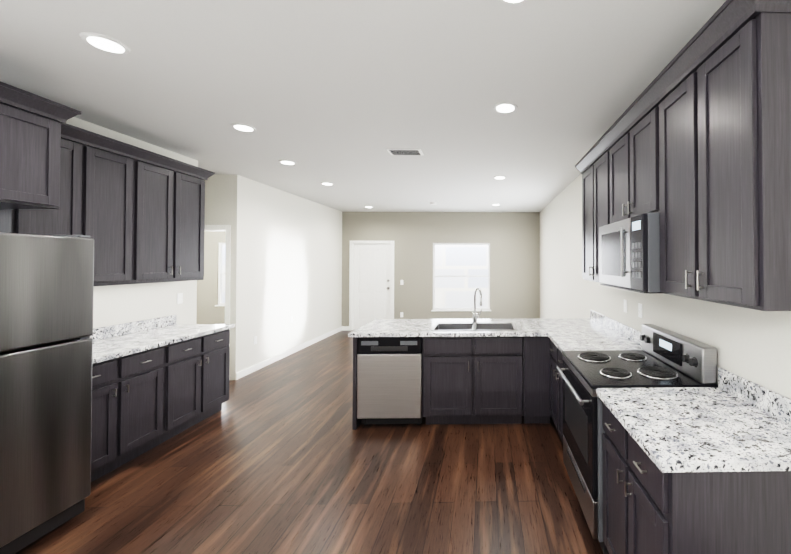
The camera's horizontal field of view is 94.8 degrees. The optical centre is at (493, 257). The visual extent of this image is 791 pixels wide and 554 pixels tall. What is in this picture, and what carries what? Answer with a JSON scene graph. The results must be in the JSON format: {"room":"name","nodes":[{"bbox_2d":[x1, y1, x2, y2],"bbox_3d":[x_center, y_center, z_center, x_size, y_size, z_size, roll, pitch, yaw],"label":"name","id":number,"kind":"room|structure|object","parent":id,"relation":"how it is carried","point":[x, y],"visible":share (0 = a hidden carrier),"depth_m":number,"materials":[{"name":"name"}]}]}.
{"room":"kitchen","nodes":[
{"label":"kitchen","id":0,"kind":"room"},
{"bbox_2d":[66,117,341,379],"bbox_3d":[-3.507,0.238,3.236,0.120,2.780,10.000,0,-1,-1],"label":"wall","id":1,"kind":"structure","parent":0,"point":[286,256],"depth_m":5.34,"materials":[{"name":"paint"}]},
{"bbox_2d":[0,81,80,208],"bbox_3d":[-3.067,-0.648,1.841,0.695,0.656,0.950,0,-1,-1],"label":"upper cabinet","id":2,"kind":"object","parent":1,"relation":"attached to","point":[30,137],"visible":1,"depth_m":2.11,"materials":[{"name":"grey wood"}]},
{"bbox_2d":[0,123,139,285],"bbox_3d":[-3.262,-0.378,2.648,0.340,1.156,0.774,0,-1,-1],"label":"upper cabinet","id":3,"kind":"object","parent":1,"relation":"attached to","point":[136,214],"depth_m":2.75,"materials":[{"name":"grey wood"}]},
{"bbox_2d":[90,315,176,338],"bbox_3d":[-3.430,0.657,3.024,0.020,0.104,1.576,0,-1,-1],"label":"backsplash","id":4,"kind":"structure","parent":1,"relation":"attached to","point":[167,321],"depth_m":3.33,"materials":[{"name":"white stone"}]},
{"bbox_2d":[136,148,207,282],"bbox_3d":[-3.278,-0.368,3.422,0.340,1.156,0.774,0,-1,-1],"label":"upper cabinet","id":5,"kind":"object","parent":1,"relation":"attached to","point":[172,192],"depth_m":3.37,"materials":[{"name":"grey wood"}]},
{"bbox_2d":[177,293,182,303],"bbox_3d":[-3.457,0.446,3.875,0.008,0.115,0.070,0,-1,-1],"label":"outlet","id":6,"kind":"object","parent":1,"relation":"attached to","point":[179,298],"visible":1,"depth_m":3.87,"materials":[{"name":"white plastic"}]},
{"bbox_2d":[236,326,343,379],"bbox_3d":[-3.497,1.622,6.480,0.040,0.095,3.479,0,-1,-1],"label":"baseboard","id":7,"kind":"structure","parent":1,"relation":"attached to","point":[252,369],"depth_m":5.81,"materials":[{"name":"white wood"}]},
{"bbox_2d":[205,175,227,224],"bbox_3d":[-5.665,0.258,4.770,4.130,2.780,0.120,0,-1,-1],"label":"wall","id":8,"kind":"structure","parent":0,"point":[216,199],"depth_m":4.76,"materials":[{"name":"paint"}]},
{"bbox_2d":[205,225,230,379],"bbox_3d":[-4.021,0.601,4.792,0.928,2.094,0.138,0,-1,-1],"label":"door frame","id":9,"kind":"structure","parent":8,"relation":"attached to","point":[227,228],"depth_m":4.74,"materials":[{"name":"white wood"}]},
{"bbox_2d":[15,330,602,553],"bbox_3d":[-3.248,1.658,3.223,9.140,0.060,10.240,0,-1,-1],"label":"floor","id":10,"kind":"structure","parent":0,"point":[280,456],"depth_m":2.49,"materials":[{"name":"brown wood"}]},
{"bbox_2d":[0,233,93,553],"bbox_3d":[-2.942,0.732,1.831,0.850,1.757,0.760,0,-1,-1],"label":"refrigerator","id":11,"kind":"object","parent":10,"relation":"on","point":[46,316],"visible":1,"depth_m":1.97,"materials":[{"name":"silver metal"}]},
{"bbox_2d":[91,347,169,481],"bbox_3d":[-3.121,1.180,2.631,0.620,0.880,0.774,0,-1,-1],"label":"base cabinet","id":12,"kind":"object","parent":10,"relation":"on","point":[157,381],"depth_m":2.72,"materials":[{"name":"grey wood"}]},
{"bbox_2d":[92,323,233,366],"bbox_3d":[-3.117,0.727,3.030,0.645,0.036,1.576,0,-1,-1],"label":"countertop","id":13,"kind":"structure","parent":12,"relation":"on","point":[103,349],"depth_m":3.06,"materials":[{"name":"white stone"}]},
{"bbox_2d":[170,327,233,437],"bbox_3d":[-3.138,1.190,3.405,0.620,0.880,0.774,0,-1,-1],"label":"base cabinet","id":14,"kind":"object","parent":10,"relation":"on","point":[199,368],"depth_m":3.37,"materials":[{"name":"grey wood"}]},
{"bbox_2d":[357,337,422,425],"bbox_3d":[-0.998,1.196,3.635,0.609,0.874,0.604,0,-1,-1],"label":"dishwasher","id":15,"kind":"object","parent":10,"relation":"on","point":[389,380],"visible":0.9,"depth_m":3.34,"materials":[{"name":"silver metal"}]},
{"bbox_2d":[550,339,563,443],"bbox_3d":[0.864,1.186,3.028,0.682,0.879,0.755,0,-1,-1],"label":"base cabinet","id":16,"kind":"object","parent":10,"relation":"on","point":[556,392],"visible":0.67,"depth_m":3.07,"materials":[{"name":"grey wood"}]},
{"bbox_2d":[512,338,619,423],"bbox_3d":[0.702,1.194,3.683,0.978,0.880,0.600,0,-1,-1],"label":"base cabinet","id":17,"kind":"object","parent":10,"relation":"on","point":[530,356],"depth_m":3.38,"materials":[{"name":"grey wood"}]},
{"bbox_2d":[372,318,591,321],"bbox_3d":[-0.104,0.741,4.070,2.572,0.036,0.265,0,-1,-1],"label":"countertop","id":18,"kind":"structure","parent":17,"relation":"on","point":[534,319],"depth_m":4.07,"materials":[{"name":"white stone"}]},
{"bbox_2d":[348,322,619,337],"bbox_3d":[-0.094,0.735,3.642,2.572,0.036,0.590,0,-1,-1],"label":"countertop","id":19,"kind":"structure","parent":17,"relation":"on","point":[372,329],"depth_m":3.42,"materials":[{"name":"white stone"}]},
{"bbox_2d":[430,321,516,330],"bbox_3d":[-0.199,0.807,3.699,0.851,0.192,0.506,0,-1,-1],"label":"sink","id":20,"kind":"object","parent":19,"relation":"in","point":[480,326],"visible":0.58,"depth_m":3.83,"materials":[{"name":"silver metal"}]},
{"bbox_2d":[472,287,482,322],"bbox_3d":[-0.176,0.514,3.811,0.116,0.395,0.214,0,-1,-1],"label":"faucet","id":21,"kind":"object","parent":19,"relation":"on","point":[475,315],"visible":1,"depth_m":3.86,"materials":[{"name":"silver metal"}]},
{"bbox_2d":[556,324,717,553],"bbox_3d":[0.838,1.053,2.268,0.742,1.125,0.760,0,-1,-1],"label":"range","id":22,"kind":"object","parent":10,"relation":"on","point":[663,358],"visible":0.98,"depth_m":2.08,"materials":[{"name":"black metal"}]},
{"bbox_2d":[596,368,790,553],"bbox_3d":[0.896,1.096,1.533,0.682,1.020,0.703,0,-1,-1],"label":"base cabinet","id":23,"kind":"object","parent":10,"relation":"on","point":[696,470],"visible":1,"depth_m":1.32,"materials":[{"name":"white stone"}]},
{"bbox_2d":[0,0,725,211],"bbox_3d":[-3.248,-1.192,3.260,9.140,0.080,10.240,0,-1,-1],"label":"ceiling","id":24,"kind":"structure","parent":0,"point":[342,95],"depth_m":2.32,"materials":[{"name":"paint"}]},
{"bbox_2d":[79,32,130,53],"bbox_3d":[-2.109,-1.163,1.913,0.190,0.012,0.190,0,-1,-1],"label":"recessed light","id":25,"kind":"object","parent":24,"relation":"in","point":[105,43],"visible":1,"depth_m":1.90,"materials":[{"name":"white plastic"}]},
{"bbox_2d":[230,123,256,131],"bbox_3d":[-2.204,-1.147,3.102,0.190,0.012,0.190,0,-1,-1],"label":"recessed light","id":26,"kind":"object","parent":24,"relation":"in","point":[243,127],"visible":0.96,"depth_m":3.08,"materials":[{"name":"white plastic"}]},
{"bbox_2d":[279,160,296,164],"bbox_3d":[-2.447,-1.134,4.176,0.190,0.012,0.190,0,-1,-1],"label":"recessed light","id":27,"kind":"object","parent":24,"relation":"in","point":[288,162],"visible":0.96,"depth_m":4.15,"materials":[{"name":"white plastic"}]},
{"bbox_2d":[320,182,333,184],"bbox_3d":[-2.511,-1.119,5.305,0.190,0.012,0.190,0,-1,-1],"label":"recessed light","id":28,"kind":"object","parent":24,"relation":"in","point":[326,183],"visible":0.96,"depth_m":5.26,"materials":[{"name":"white plastic"}]},
{"bbox_2d":[386,148,423,154],"bbox_3d":[-0.948,-1.137,3.778,0.360,0.016,0.200,0,-1,-1],"label":"ceiling vent","id":29,"kind":"object","parent":24,"relation":"in","point":[405,151],"visible":0.94,"depth_m":3.74,"materials":[{"name":"white plastic"}]},
{"bbox_2d":[493,176,506,178],"bbox_3d":[0.088,-1.124,4.920,0.190,0.012,0.190,0,-1,-1],"label":"recessed light","id":30,"kind":"object","parent":24,"relation":"in","point":[499,177],"visible":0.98,"depth_m":4.88,"materials":[{"name":"white plastic"}]},
{"bbox_2d":[493,102,517,112],"bbox_3d":[0.090,-1.153,2.700,0.190,0.012,0.190,0,-1,-1],"label":"recessed light","id":31,"kind":"object","parent":24,"relation":"in","point":[504,107],"visible":0.96,"depth_m":2.68,"materials":[{"name":"white plastic"}]},
{"bbox_2d":[499,0,527,4],"bbox_3d":[0.090,-1.167,1.530,0.190,0.012,0.190,0,-1,-1],"label":"recessed light","id":32,"kind":"object","parent":24,"relation":"in","point":[513,2],"visible":1,"depth_m":1.60,"materials":[{"name":"white plastic"}]},
{"bbox_2d":[196,212,539,325],"bbox_3d":[-3.355,0.303,8.300,8.900,2.780,0.120,0,-1,-1],"label":"wall","id":33,"kind":"structure","parent":0,"point":[512,239],"depth_m":8.29,"materials":[{"name":"paint"}]},
{"bbox_2d":[215,243,224,305],"bbox_3d":[-5.774,0.382,8.223,1.360,1.480,0.130,0,-1,-1],"label":"window","id":34,"kind":"structure","parent":33,"relation":"in","point":[220,268],"depth_m":8.21,"materials":[{"name":"white plastic"}]},
{"bbox_2d":[349,241,393,329],"bbox_3d":[-2.855,0.643,8.297,1.038,2.099,0.138,0,-1,-1],"label":"door frame","id":35,"kind":"structure","parent":33,"relation":"attached to","point":[351,268],"depth_m":8.23,"materials":[{"name":"white wood"}]},
{"bbox_2d":[353,244,390,329],"bbox_3d":[-2.854,0.675,8.261,0.886,2.011,0.120,0,-1,-1],"label":"front door","id":36,"kind":"structure","parent":33,"relation":"in","point":[372,285],"depth_m":8.29,"materials":[{"name":"white metal"}]},
{"bbox_2d":[431,243,490,310],"bbox_3d":[-0.760,0.448,8.328,1.410,1.610,0.130,0,-1,-1],"label":"window","id":37,"kind":"structure","parent":33,"relation":"in","point":[462,308],"depth_m":8.33,"materials":[{"name":"white plastic"}]},
{"bbox_2d":[540,174,790,398],"bbox_3d":[1.262,0.239,3.338,0.120,2.780,10.240,0,-1,-1],"label":"wall","id":38,"kind":"structure","parent":0,"point":[753,345],"depth_m":2.58,"materials":[{"name":"paint"}]},
{"bbox_2d":[579,136,606,281],"bbox_3d":[1.035,-0.357,3.050,0.340,1.126,0.760,0,-1,-1],"label":"upper cabinet","id":39,"kind":"object","parent":38,"relation":"attached to","point":[593,166],"depth_m":3.06,"materials":[{"name":"grey wood"}]},
{"bbox_2d":[590,310,641,345],"bbox_3d":[1.186,0.663,3.448,0.020,0.104,1.566,0,-1,-1],"label":"backsplash","id":40,"kind":"structure","parent":38,"relation":"attached to","point":[632,335],"depth_m":3.32,"materials":[{"name":"white stone"}]},
{"bbox_2d":[624,299,626,312],"bbox_3d":[1.200,0.438,3.204,0.008,0.115,0.070,0,-1,-1],"label":"outlet","id":41,"kind":"object","parent":38,"relation":"attached to","point":[625,305],"visible":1,"depth_m":3.19,"materials":[{"name":"white plastic"}]},
{"bbox_2d":[607,84,654,224],"bbox_3d":[1.051,-0.587,2.293,0.340,0.686,0.760,0,-1,-1],"label":"upper cabinet","id":42,"kind":"object","parent":38,"relation":"attached to","point":[631,144],"depth_m":2.22,"materials":[{"name":"grey wood"}]},
{"bbox_2d":[599,213,661,292],"bbox_3d":[0.989,-0.022,2.285,0.464,0.439,0.752,0,-1,-1],"label":"over-the-range microwave","id":43,"kind":"object","parent":42,"relation":"attached to","point":[629,254],"visible":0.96,"depth_m":2.04,"materials":[{"name":"silver metal"}]},
{"bbox_2d":[638,303,641,317],"bbox_3d":[1.204,0.434,2.894,0.014,0.115,0.070,0,-1,-1],"label":"light switch","id":44,"kind":"object","parent":38,"relation":"attached to","point":[639,310],"visible":1,"depth_m":2.88,"materials":[{"name":"white plastic"}]},
{"bbox_2d":[655,0,790,310],"bbox_3d":[1.066,-0.377,1.561,0.340,1.126,0.700,0,-1,-1],"label":"upper cabinet","id":45,"kind":"object","parent":38,"relation":"attached to","point":[692,145],"depth_m":1.34,"materials":[{"name":"grey wood"}]},
{"label":"outside","id":46,"kind":"structure","parent":0,"visible":0},
{"bbox_2d":[222,245,487,307],"bbox_3d":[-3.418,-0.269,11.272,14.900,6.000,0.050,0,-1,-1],"label":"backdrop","id":47,"kind":"structure","parent":46,"point":[459,260],"depth_m":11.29,"materials":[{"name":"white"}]}
]}

